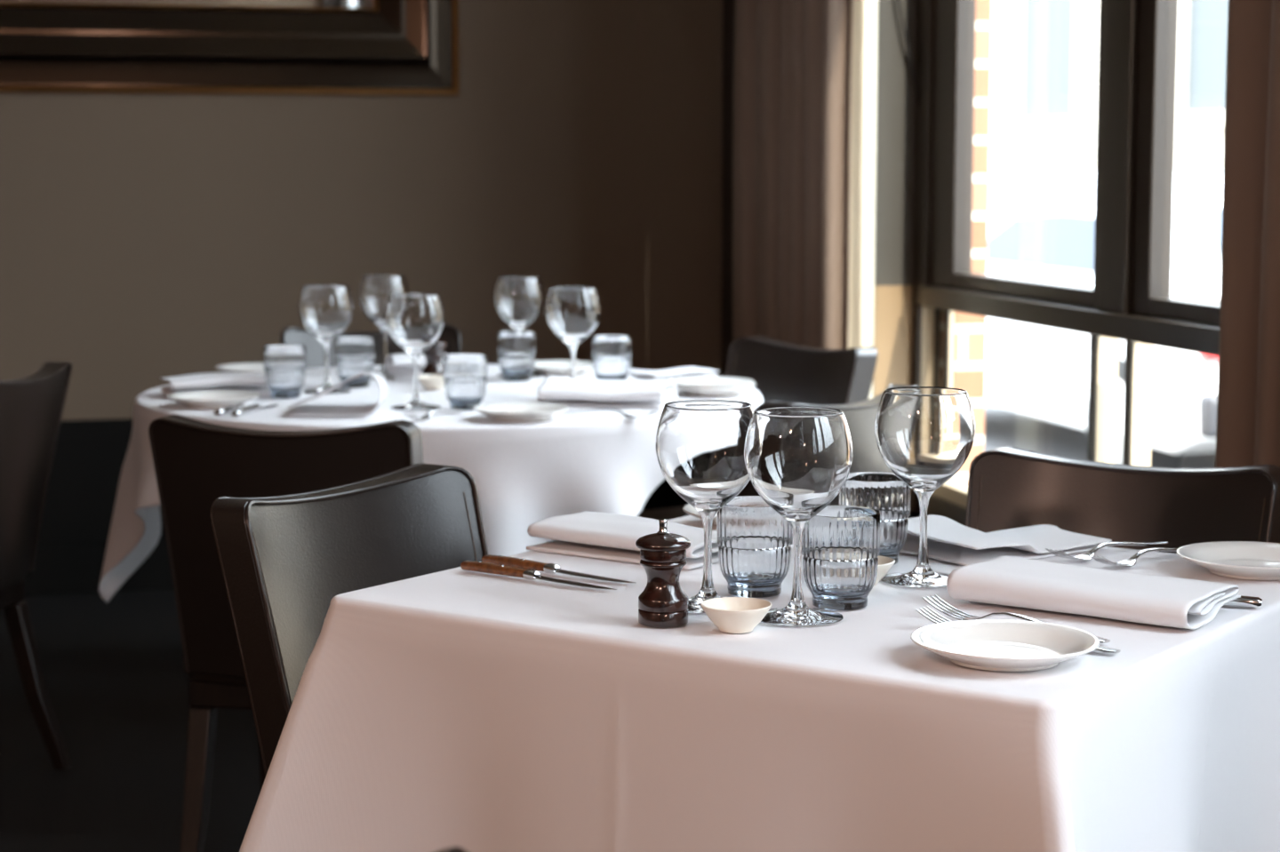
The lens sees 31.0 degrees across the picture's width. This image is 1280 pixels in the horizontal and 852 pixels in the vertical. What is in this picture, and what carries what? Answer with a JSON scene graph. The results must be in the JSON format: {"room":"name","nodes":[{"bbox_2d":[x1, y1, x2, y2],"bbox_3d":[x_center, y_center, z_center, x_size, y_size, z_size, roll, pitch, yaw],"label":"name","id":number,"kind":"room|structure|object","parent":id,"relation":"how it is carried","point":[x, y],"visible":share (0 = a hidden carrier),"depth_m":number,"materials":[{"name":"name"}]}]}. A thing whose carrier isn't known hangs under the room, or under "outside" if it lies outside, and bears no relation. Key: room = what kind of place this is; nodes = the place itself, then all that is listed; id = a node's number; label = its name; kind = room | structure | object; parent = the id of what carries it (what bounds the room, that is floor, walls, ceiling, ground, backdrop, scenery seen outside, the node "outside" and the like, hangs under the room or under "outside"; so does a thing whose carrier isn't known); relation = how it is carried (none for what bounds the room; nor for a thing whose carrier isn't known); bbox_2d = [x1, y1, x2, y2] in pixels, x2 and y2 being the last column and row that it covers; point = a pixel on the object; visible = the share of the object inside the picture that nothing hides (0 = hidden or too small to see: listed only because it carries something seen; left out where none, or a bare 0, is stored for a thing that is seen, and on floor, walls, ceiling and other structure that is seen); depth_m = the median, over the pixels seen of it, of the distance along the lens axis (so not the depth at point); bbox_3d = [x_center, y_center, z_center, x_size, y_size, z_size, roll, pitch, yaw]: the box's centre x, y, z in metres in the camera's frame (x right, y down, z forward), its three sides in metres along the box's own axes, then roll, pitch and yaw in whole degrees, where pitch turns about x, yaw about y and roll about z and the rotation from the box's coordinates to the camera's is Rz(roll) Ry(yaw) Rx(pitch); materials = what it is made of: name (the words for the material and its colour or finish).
{"room":"restaurant","nodes":[
{"label":"restaurant","id":0,"kind":"room"},
{"bbox_2d":[0,589,260,851],"bbox_3d":[-1.214,1.175,1.569,5.960,0.200,10.560,-2,7,-14],"label":"floor","id":1,"kind":"structure","parent":0,"point":[116,682],"depth_m":4.99,"materials":[{"name":"black carpet"}]},
{"bbox_2d":[0,361,71,769],"bbox_3d":[-1.412,0.304,4.553,0.512,0.839,0.479,1,7,12],"label":"dining chair","id":2,"kind":"object","parent":1,"relation":"on","point":[31,407],"visible":1,"depth_m":4.58,"materials":[{"name":"brown leather"}]},
{"bbox_2d":[148,415,423,851],"bbox_3d":[-0.522,0.383,3.876,0.479,0.839,0.512,1,7,11],"label":"dining chair","id":3,"kind":"object","parent":1,"relation":"on","point":[196,463],"visible":0.4,"depth_m":3.67,"materials":[{"name":"brown leather"}]},
{"bbox_2d":[209,463,487,775],"bbox_3d":[-0.211,0.500,2.869,0.512,0.839,0.479,5,8,34],"label":"dining chair","id":4,"kind":"object","parent":1,"relation":"on","point":[284,560],"visible":0.39,"depth_m":2.88,"materials":[{"name":"brown leather"}]},
{"bbox_2d":[280,323,461,368],"bbox_3d":[-0.606,0.196,5.475,0.479,0.839,0.512,-2,7,-14],"label":"dining chair","id":5,"kind":"object","parent":1,"relation":"on","point":[315,350],"visible":0.1,"depth_m":5.62,"materials":[{"name":"brown leather"}]},
{"bbox_2d":[436,847,466,851],"bbox_3d":[0.151,0.665,1.461,0.479,0.839,0.512,5,8,35],"label":"dining chair","id":6,"kind":"object","parent":1,"relation":"on","point":[453,849],"visible":1,"depth_m":1.38,"materials":[{"name":"brown leather"}]},
{"bbox_2d":[637,336,877,519],"bbox_3d":[0.206,0.243,5.072,0.512,0.839,0.479,-5,8,-36],"label":"dining chair","id":7,"kind":"object","parent":1,"relation":"on","point":[782,372],"visible":0.23,"depth_m":5.15,"materials":[{"name":"brown leather"}]},
{"bbox_2d":[736,384,917,505],"bbox_3d":[0.197,0.345,4.200,0.512,0.839,0.479,5,8,38],"label":"dining chair","id":8,"kind":"object","parent":1,"relation":"on","point":[860,417],"visible":0.08,"depth_m":4.02,"materials":[{"name":"brown leather"}]},
{"bbox_2d":[965,446,1279,553],"bbox_3d":[0.563,0.480,3.041,0.479,0.839,0.512,4,8,31],"label":"dining chair","id":9,"kind":"object","parent":1,"relation":"on","point":[1009,487],"visible":0.21,"depth_m":3.18,"materials":[{"name":"brown leather"}]},
{"bbox_3d":[-0.395,0.307,4.883,1.272,0.755,1.272,-2,7,-14],"label":"dining table","id":10,"kind":"object","parent":1,"relation":"on","visible":0,"materials":[{"name":"white fabric"}]},
{"bbox_2d":[98,364,763,603],"bbox_3d":[-0.407,0.176,4.855,1.318,0.498,1.354,6,9,42],"label":"tablecloth","id":11,"kind":"object","parent":10,"relation":"on","point":[524,474],"visible":0.39,"depth_m":4.30,"materials":[{"name":"white fabric"}]},
{"bbox_2d":[167,390,260,408],"bbox_3d":[-0.838,-0.051,4.549,0.182,0.021,0.182,3,7,21],"label":"plate","id":12,"kind":"object","parent":11,"relation":"on","point":[206,399],"visible":0.97,"depth_m":4.57,"materials":[{"name":"white ceramic"}]},
{"bbox_2d":[160,372,270,396],"bbox_3d":[-0.855,-0.087,4.759,0.245,0.043,0.120,-3,7,-22],"label":"napkin","id":13,"kind":"object","parent":11,"relation":"on","point":[240,381],"visible":0.66,"depth_m":4.73,"materials":[{"name":"white fabric"}]},
{"bbox_2d":[214,402,262,415],"bbox_3d":[-0.772,-0.038,4.474,0.017,0.012,0.226,2,7,13],"label":"steak knife","id":14,"kind":"object","parent":11,"relation":"on","point":[227,410],"visible":0.88,"depth_m":4.41,"materials":[{"name":"silver metal"}]},
{"bbox_2d":[215,362,265,372],"bbox_3d":[-0.858,-0.123,5.169,0.182,0.021,0.182,0,7,-3],"label":"plate","id":15,"kind":"object","parent":11,"relation":"on","point":[246,367],"visible":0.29,"depth_m":5.22,"materials":[{"name":"white ceramic"}]},
{"bbox_2d":[231,403,278,416],"bbox_3d":[-0.737,-0.036,4.457,0.017,0.012,0.226,2,7,13],"label":"steak knife","id":16,"kind":"object","parent":11,"relation":"on","point":[254,408],"visible":1,"depth_m":4.40,"materials":[{"name":"silver metal"}]},
{"bbox_2d":[263,344,306,399],"bbox_3d":[-0.722,-0.110,4.700,0.086,0.104,0.086,-1,7,-8],"label":"tumbler","id":17,"kind":"object","parent":11,"relation":"on","point":[284,365],"visible":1,"depth_m":4.67,"materials":[{"name":"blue glass"}]},
{"bbox_2d":[297,284,353,393],"bbox_3d":[-0.651,-0.181,4.800,0.114,0.221,0.114,-2,7,-18],"label":"wine glass","id":18,"kind":"object","parent":11,"relation":"on","point":[325,311],"visible":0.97,"depth_m":4.75,"materials":[{"name":"clear glass"}]},
{"bbox_2d":[297,284,353,342],"bbox_3d":[-0.651,-0.233,4.793,0.114,0.116,0.114,-5,8,-36],"label":"bowl","id":19,"kind":"object","parent":18,"relation":"on","point":[325,311],"depth_m":4.75,"materials":[{"name":"clear glass"}]},
{"bbox_2d":[288,372,388,415],"bbox_3d":[-0.578,-0.070,4.439,0.176,0.081,0.194,0,7,-2],"label":"napkin","id":20,"kind":"object","parent":11,"relation":"on","point":[300,410],"visible":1,"depth_m":4.42,"materials":[{"name":"white fabric"}]},
{"bbox_2d":[334,336,375,387],"bbox_3d":[-0.607,-0.136,4.921,0.086,0.104,0.086,-6,9,-40],"label":"tumbler","id":21,"kind":"object","parent":11,"relation":"on","point":[355,355],"visible":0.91,"depth_m":4.89,"materials":[{"name":"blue glass"}]},
{"bbox_2d":[358,274,409,375],"bbox_3d":[-0.576,-0.229,5.212,0.114,0.221,0.114,4,8,31],"label":"wine glass","id":22,"kind":"object","parent":11,"relation":"on","point":[375,291],"visible":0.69,"depth_m":5.16,"materials":[{"name":"clear glass"}]},
{"bbox_2d":[358,274,409,327],"bbox_3d":[-0.576,-0.281,5.205,0.114,0.116,0.114,-5,8,-36],"label":"bowl","id":23,"kind":"object","parent":22,"relation":"on","point":[375,291],"depth_m":5.16,"materials":[{"name":"clear glass"}]},
{"bbox_2d":[385,293,444,410],"bbox_3d":[-0.437,-0.145,4.494,0.114,0.221,0.114,3,7,24],"label":"wine glass","id":24,"kind":"object","parent":11,"relation":"on","point":[415,322],"visible":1,"depth_m":4.45,"materials":[{"name":"clear glass"}]},
{"bbox_2d":[385,293,444,354],"bbox_3d":[-0.437,-0.198,4.488,0.114,0.116,0.114,-2,7,-13],"label":"bowl","id":25,"kind":"object","parent":24,"relation":"on","point":[415,322],"depth_m":4.45,"materials":[{"name":"clear glass"}]},
{"bbox_2d":[385,353,446,379],"bbox_3d":[-0.490,-0.135,5.124,0.134,0.052,0.102,-2,7,-16],"label":"napkin","id":26,"kind":"object","parent":11,"relation":"on","point":[398,366],"visible":0.55,"depth_m":5.13,"materials":[{"name":"white fabric"}]},
{"bbox_2d":[417,375,445,390],"bbox_3d":[-0.434,-0.091,4.867,0.074,0.028,0.074,-2,7,-14],"label":"sauce dish","id":27,"kind":"object","parent":11,"relation":"on","point":[429,382],"visible":0.81,"depth_m":4.85,"materials":[{"name":"beige ceramic"}]},
{"bbox_2d":[421,339,447,375],"bbox_3d":[-0.446,-0.148,4.994,0.058,0.111,0.058,-2,7,-14],"label":"pepper mill","id":28,"kind":"object","parent":11,"relation":"on","point":[434,355],"visible":0.52,"depth_m":4.98,"materials":[{"name":"brown wood"}]},
{"bbox_2d":[402,408,467,419],"bbox_3d":[-0.382,-0.027,4.346,0.026,0.018,0.224,3,7,23],"label":"fork","id":29,"kind":"object","parent":11,"relation":"on","point":[427,416],"visible":1,"depth_m":4.31,"materials":[{"name":"silver metal"}]},
{"bbox_2d":[443,353,487,410],"bbox_3d":[-0.339,-0.085,4.485,0.086,0.104,0.086,-1,7,-7],"label":"tumbler","id":30,"kind":"object","parent":11,"relation":"on","point":[465,375],"visible":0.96,"depth_m":4.45,"materials":[{"name":"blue glass"}]},
{"bbox_2d":[496,331,535,381],"bbox_3d":[-0.270,-0.153,5.069,0.086,0.104,0.086,0,7,-3],"label":"tumbler","id":31,"kind":"object","parent":11,"relation":"on","point":[516,350],"visible":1,"depth_m":5.04,"materials":[{"name":"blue glass"}]},
{"bbox_2d":[493,276,543,377],"bbox_3d":[-0.270,-0.222,5.148,0.114,0.221,0.114,-1,7,-9],"label":"wine glass","id":32,"kind":"object","parent":11,"relation":"on","point":[518,301],"visible":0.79,"depth_m":5.10,"materials":[{"name":"clear glass"}]},
{"bbox_2d":[493,276,543,329],"bbox_3d":[-0.270,-0.274,5.142,0.114,0.116,0.114,0,7,-1],"label":"bowl","id":33,"kind":"object","parent":32,"relation":"on","point":[518,301],"depth_m":5.10,"materials":[{"name":"clear glass"}]},
{"bbox_2d":[472,402,569,422],"bbox_3d":[-0.222,-0.025,4.322,0.182,0.021,0.182,2,7,18],"label":"plate","id":34,"kind":"object","parent":11,"relation":"on","point":[500,412],"visible":1,"depth_m":4.34,"materials":[{"name":"white ceramic"}]},
{"bbox_2d":[533,360,592,375],"bbox_3d":[-0.182,-0.131,5.230,0.182,0.021,0.182,-4,8,-28],"label":"plate","id":35,"kind":"object","parent":11,"relation":"on","point":[556,367],"visible":0.75,"depth_m":5.20,"materials":[{"name":"white ceramic"}]},
{"bbox_2d":[544,286,600,378],"bbox_3d":[-0.137,-0.172,4.728,0.114,0.221,0.114,5,9,39],"label":"wine glass","id":36,"kind":"object","parent":11,"relation":"on","point":[572,313],"visible":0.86,"depth_m":4.68,"materials":[{"name":"clear glass"}]},
{"bbox_2d":[544,286,600,344],"bbox_3d":[-0.137,-0.225,4.722,0.114,0.116,0.114,-2,7,-13],"label":"bowl","id":37,"kind":"object","parent":36,"relation":"on","point":[572,313],"depth_m":4.68,"materials":[{"name":"clear glass"}]},
{"bbox_2d":[537,376,677,407],"bbox_3d":[-0.063,-0.071,4.589,0.254,0.050,0.164,1,7,11],"label":"napkin","id":38,"kind":"object","parent":11,"relation":"on","point":[560,390],"visible":0.97,"depth_m":4.54,"materials":[{"name":"white fabric"}]},
{"bbox_2d":[591,335,631,380],"bbox_3d":[-0.061,-0.140,4.955,0.086,0.104,0.086,3,7,21],"label":"tumbler","id":39,"kind":"object","parent":11,"relation":"on","point":[611,354],"visible":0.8,"depth_m":4.92,"materials":[{"name":"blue glass"}]},
{"bbox_2d":[562,408,660,418],"bbox_3d":[-0.060,-0.028,4.351,0.224,0.018,0.026,5,8,34],"label":"fork","id":40,"kind":"object","parent":11,"relation":"on","point":[596,410],"visible":0.95,"depth_m":4.34,"materials":[{"name":"silver metal"}]},
{"bbox_2d":[630,367,719,380],"bbox_3d":[0.073,-0.106,4.965,0.154,0.033,0.128,-3,7,-24],"label":"napkin","id":41,"kind":"object","parent":11,"relation":"on","point":[682,372],"visible":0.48,"depth_m":4.94,"materials":[{"name":"white fabric"}]},
{"bbox_2d":[677,383,756,396],"bbox_3d":[0.149,-0.077,4.771,0.182,0.021,0.182,3,7,27],"label":"plate","id":42,"kind":"object","parent":11,"relation":"on","point":[691,391],"visible":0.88,"depth_m":4.71,"materials":[{"name":"white ceramic"}]},
{"bbox_2d":[673,376,754,388],"bbox_3d":[0.146,-0.083,4.772,0.182,0.021,0.182,3,7,27],"label":"plate","id":43,"kind":"object","parent":42,"relation":"on","point":[708,382],"visible":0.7,"depth_m":4.83,"materials":[{"name":"white ceramic"}]},
{"bbox_2d":[0,0,722,420],"bbox_3d":[-2.507,-1.219,6.339,5.960,3.450,0.200,-2,7,-14],"label":"wall","id":44,"kind":"structure","parent":0,"point":[146,238],"depth_m":6.76,"materials":[{"name":"beige paint"}]},
{"bbox_2d":[24,541,174,595],"bbox_3d":[-2.460,0.436,6.431,5.600,0.140,0.018,-2,7,-14],"label":"baseboard","id":45,"kind":"structure","parent":44,"relation":"attached to","point":[69,569],"depth_m":6.64,"materials":[{"name":"black"}]},
{"bbox_2d":[0,0,459,95],"bbox_3d":[-1.829,-1.548,6.340,2.693,1.250,0.063,-2,7,-14],"label":"picture frame","id":46,"kind":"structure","parent":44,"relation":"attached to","point":[360,47],"depth_m":6.57,"materials":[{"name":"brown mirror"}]},
{"bbox_2d":[36,418,687,546],"bbox_3d":[-2.461,0.188,6.406,5.600,0.360,0.010,-2,7,-14],"label":"trim","id":47,"kind":"structure","parent":44,"relation":"attached to","point":[89,457],"depth_m":6.63,"materials":[{"name":"black wood"}]},
{"bbox_2d":[720,0,919,518],"bbox_3d":[1.595,-0.722,2.076,0.160,3.450,10.160,-2,7,-14],"label":"wall","id":48,"kind":"structure","parent":0,"point":[728,5],"depth_m":6.95,"materials":[{"name":"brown paint"}]},
{"bbox_2d":[872,285,913,397],"bbox_3d":[0.633,-0.067,5.787,0.109,0.570,0.020,-2,7,-14],"label":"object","id":49,"kind":"structure","parent":48,"relation":"attached to","point":[892,307],"depth_m":5.76,"materials":[{"name":"beige paint"}]},
{"bbox_2d":[874,0,916,286],"bbox_3d":[0.633,-1.503,5.619,0.109,2.320,0.020,-2,7,-14],"label":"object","id":50,"kind":"structure","parent":48,"relation":"attached to","point":[896,92],"depth_m":5.70,"materials":[{"name":"grey paint"}]},
{"bbox_2d":[907,0,1220,526],"bbox_3d":[0.928,-1.087,4.647,0.226,2.920,2.120,-2,7,-14],"label":"window","id":51,"kind":"structure","parent":48,"relation":"in","point":[1130,300],"depth_m":4.76,"materials":[{"name":"brown metal"}]},
{"bbox_2d":[896,0,919,107],"bbox_3d":[0.658,-1.139,5.638,0.097,0.947,0.014,-1,7,-9],"label":"blind cord","id":52,"kind":"object","parent":51,"relation":"hanging from","point":[898,1],"visible":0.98,"depth_m":5.66,"materials":[{"name":"black plastic"}]},
{"bbox_3d":[0.747,-2.618,4.567,0.147,0.024,3.700,-2,7,-14],"label":"rail","id":53,"kind":"object","parent":48,"relation":"attached to","visible":0},
{"bbox_2d":[732,0,878,399],"bbox_3d":[0.405,-1.106,5.887,0.132,3.270,0.890,-2,7,-14],"label":"curtain","id":54,"kind":"object","parent":53,"relation":"hanging from","point":[805,71],"visible":0.53,"depth_m":5.75,"materials":[{"name":"brown fabric"}]},
{"bbox_2d":[1215,0,1279,467],"bbox_3d":[1.038,-0.810,3.350,0.086,3.270,0.665,-2,7,-14],"label":"curtain","id":55,"kind":"object","parent":53,"relation":"hanging from","point":[1248,400],"visible":0.51,"depth_m":3.65,"materials":[{"name":"brown fabric"}]},
{"label":"outside","id":56,"kind":"structure","parent":0,"visible":0},
{"bbox_2d":[984,404,1215,468],"bbox_3d":[25.121,-1.508,27.140,57.800,0.300,100.000,-2,7,-14],"label":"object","id":57,"kind":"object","parent":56,"point":[1003,428],"depth_m":12.44,"materials":[{"name":"concrete"}]},
{"bbox_2d":[939,0,991,484],"bbox_3d":[0.350,-1.041,7.398,0.083,3.350,3.710,-2,7,-14],"label":"brick pier","id":58,"kind":"structure","parent":57,"relation":"on","point":[970,330],"depth_m":5.67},
{"bbox_2d":[984,168,1223,467],"bbox_3d":[2.621,-0.588,11.752,1.748,1.440,4.312,-2,7,-14],"label":"building","id":59,"kind":"structure","parent":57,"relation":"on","point":[1043,230],"depth_m":10.79,"materials":[{"name":"white paint"}]},
{"bbox_2d":[1199,352,1218,360],"bbox_3d":[2.426,-0.346,9.599,0.220,0.140,0.110,-2,7,-14],"label":"tail lamp","id":60,"kind":"object","parent":59,"relation":"attached to","point":[1202,356],"depth_m":9.54,"materials":[{"name":"red"}]},
{"bbox_2d":[988,0,1228,213],"bbox_3d":[6.282,-4.117,29.223,8.100,4.400,46.000,-2,7,-14],"label":"building","id":61,"kind":"structure","parent":57,"relation":"on","point":[1044,53],"depth_m":22.02,"materials":[{"name":"beige"}]},
{"bbox_3d":[0.246,0.561,2.711,0.866,0.756,0.795,5,8,35],"label":"dining table","id":62,"kind":"object","parent":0,"visible":0,"materials":[{"name":"white fabric"}]},
{"bbox_2d":[239,515,1279,851],"bbox_3d":[0.232,0.446,2.685,1.166,0.532,1.059,5,8,35],"label":"tablecloth","id":63,"kind":"object","parent":62,"relation":"on","point":[470,711],"visible":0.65,"depth_m":2.37,"materials":[{"name":"white fabric"}]},
{"bbox_2d":[460,560,616,590],"bbox_3d":[-0.120,0.172,2.672,0.226,0.012,0.017,5,8,37],"label":"steak knife","id":64,"kind":"object","parent":63,"relation":"on","point":[467,565],"visible":1,"depth_m":2.69,"materials":[{"name":"brown wood"}]},
{"bbox_2d":[481,554,636,583],"bbox_3d":[-0.098,0.167,2.713,0.226,0.012,0.017,5,8,37],"label":"steak knife","id":65,"kind":"object","parent":63,"relation":"on","point":[506,561],"visible":0.97,"depth_m":2.73,"materials":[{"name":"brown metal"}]},
{"bbox_2d":[526,512,719,569],"bbox_3d":[-0.005,0.139,2.860,0.249,0.035,0.125,5,8,35],"label":"napkin","id":66,"kind":"object","parent":63,"relation":"on","point":[613,537],"visible":0.68,"depth_m":2.85,"materials":[{"name":"white fabric"}]},
{"bbox_2d":[635,519,690,628],"bbox_3d":[0.024,0.152,2.423,0.058,0.111,0.058,-2,7,-14],"label":"pepper mill","id":67,"kind":"object","parent":63,"relation":"on","point":[662,604],"visible":1,"depth_m":2.40,"materials":[{"name":"brown wood"}]},
{"bbox_2d":[683,504,716,527],"bbox_3d":[0.148,0.120,3.083,0.182,0.021,0.182,1,7,10],"label":"plate","id":68,"kind":"object","parent":63,"relation":"on","point":[688,508],"visible":0.09,"depth_m":3.06,"materials":[{"name":"white ceramic"}]},
{"bbox_2d":[655,400,753,613],"bbox_3d":[0.074,0.086,2.512,0.114,0.221,0.114,6,9,40],"label":"wine glass","id":69,"kind":"object","parent":63,"relation":"on","point":[700,444],"visible":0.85,"depth_m":2.46,"materials":[{"name":"clear glass"}]},
{"bbox_2d":[655,400,753,511],"bbox_3d":[0.074,0.034,2.506,0.114,0.116,0.114,-5,8,-37],"label":"bowl","id":70,"kind":"object","parent":69,"relation":"on","point":[700,444],"depth_m":2.46,"materials":[{"name":"clear glass"}]},
{"bbox_2d":[700,597,771,633],"bbox_3d":[0.100,0.198,2.392,0.074,0.028,0.074,-2,7,-14],"label":"sauce dish","id":71,"kind":"object","parent":63,"relation":"on","point":[732,615],"visible":1,"depth_m":2.38,"materials":[{"name":"beige ceramic"}]},
{"bbox_2d":[716,496,792,598],"bbox_3d":[0.129,0.136,2.590,0.086,0.104,0.086,-4,8,-29],"label":"tumbler","id":72,"kind":"object","parent":63,"relation":"on","point":[755,541],"visible":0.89,"depth_m":2.56,"materials":[{"name":"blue glass"}]},
{"bbox_2d":[744,407,852,626],"bbox_3d":[0.167,0.094,2.444,0.114,0.221,0.114,-1,7,-12],"label":"wine glass","id":73,"kind":"object","parent":63,"relation":"on","point":[798,460],"visible":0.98,"depth_m":2.40,"materials":[{"name":"clear glass"}]},
{"bbox_2d":[744,407,852,521],"bbox_3d":[0.167,0.042,2.438,0.114,0.116,0.114,-2,7,-14],"label":"bowl","id":74,"kind":"object","parent":73,"relation":"on","point":[798,460],"depth_m":2.39,"materials":[{"name":"clear glass"}]},
{"bbox_2d":[801,505,879,610],"bbox_3d":[0.218,0.144,2.519,0.087,0.104,0.087,-4,8,-31],"label":"tumbler","id":75,"kind":"object","parent":63,"relation":"on","point":[841,544],"visible":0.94,"depth_m":2.49,"materials":[{"name":"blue glass"}]},
{"bbox_2d":[839,472,910,564],"bbox_3d":[0.282,0.113,2.789,0.086,0.104,0.086,5,8,38],"label":"tumbler","id":76,"kind":"object","parent":63,"relation":"on","point":[884,492],"visible":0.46,"depth_m":2.75,"materials":[{"name":"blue glass"}]},
{"bbox_2d":[873,555,895,585],"bbox_3d":[0.255,0.167,2.652,0.074,0.028,0.074,-2,7,-14],"label":"sauce dish","id":77,"kind":"object","parent":63,"relation":"on","point":[884,564],"visible":0.2,"depth_m":2.63,"materials":[{"name":"beige ceramic"}]},
{"bbox_2d":[874,386,975,587],"bbox_3d":[0.327,0.069,2.659,0.114,0.221,0.114,1,7,5],"label":"wine glass","id":78,"kind":"object","parent":63,"relation":"on","point":[924,436],"visible":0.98,"depth_m":2.62,"materials":[{"name":"clear glass"}]},
{"bbox_2d":[874,386,975,492],"bbox_3d":[0.327,0.017,2.653,0.114,0.116,0.114,1,7,12],"label":"bowl","id":79,"kind":"object","parent":78,"relation":"on","point":[924,436],"depth_m":2.61,"materials":[{"name":"clear glass"}]},
{"bbox_2d":[910,619,1099,671],"bbox_3d":[0.355,0.217,2.252,0.182,0.021,0.182,-2,7,-14],"label":"plate","id":80,"kind":"object","parent":63,"relation":"on","point":[1001,645],"visible":1,"depth_m":2.28,"materials":[{"name":"white ceramic"}]},
{"bbox_2d":[899,514,1111,565],"bbox_3d":[0.440,0.134,2.888,0.240,0.037,0.183,-5,8,-36],"label":"napkin","id":81,"kind":"object","parent":63,"relation":"on","point":[948,540],"visible":0.93,"depth_m":2.86,"materials":[{"name":"white fabric"}]},
{"bbox_2d":[922,594,1110,643],"bbox_3d":[0.389,0.200,2.398,0.224,0.018,0.026,7,9,44],"label":"fork","id":82,"kind":"object","parent":63,"relation":"on","point":[964,616],"visible":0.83,"depth_m":2.44,"materials":[{"name":"silver metal"}]},
{"bbox_2d":[915,607,1120,654],"bbox_3d":[0.382,0.207,2.341,0.224,0.018,0.026,5,8,38],"label":"fork","id":83,"kind":"object","parent":63,"relation":"on","point":[1101,649],"visible":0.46,"depth_m":2.39,"materials":[{"name":"silver metal"}]},
{"bbox_2d":[946,555,1240,630],"bbox_3d":[0.493,0.177,2.507,0.280,0.037,0.152,5,8,35],"label":"napkin","id":84,"kind":"object","parent":63,"relation":"on","point":[1006,580],"visible":1,"depth_m":2.47,"materials":[{"name":"white fabric"}]},
{"bbox_2d":[1045,541,1168,560],"bbox_3d":[0.578,0.148,2.841,0.224,0.018,0.026,-6,9,-41],"label":"fork","id":85,"kind":"object","parent":63,"relation":"on","point":[1082,557],"visible":0.98,"depth_m":2.82,"materials":[{"name":"silver metal"}]},
{"bbox_2d":[1087,548,1178,567],"bbox_3d":[0.620,0.153,2.798,0.224,0.018,0.026,-6,9,-41],"label":"fork","id":86,"kind":"object","parent":63,"relation":"on","point":[1129,563],"visible":0.86,"depth_m":2.77,"materials":[{"name":"silver metal"}]},
{"bbox_2d":[1176,541,1279,580],"bbox_3d":[0.726,0.162,2.728,0.182,0.021,0.182,2,7,19],"label":"plate","id":87,"kind":"object","parent":63,"relation":"on","point":[1244,560],"visible":1,"depth_m":2.77,"materials":[{"name":"white ceramic"}]},
{"bbox_2d":[1224,595,1262,607],"bbox_3d":[0.569,0.187,2.546,0.226,0.012,0.017,2,7,20],"label":"steak knife","id":88,"kind":"object","parent":63,"relation":"on","point":[1252,602],"visible":0.2,"depth_m":2.51,"materials":[{"name":"silver metal"}]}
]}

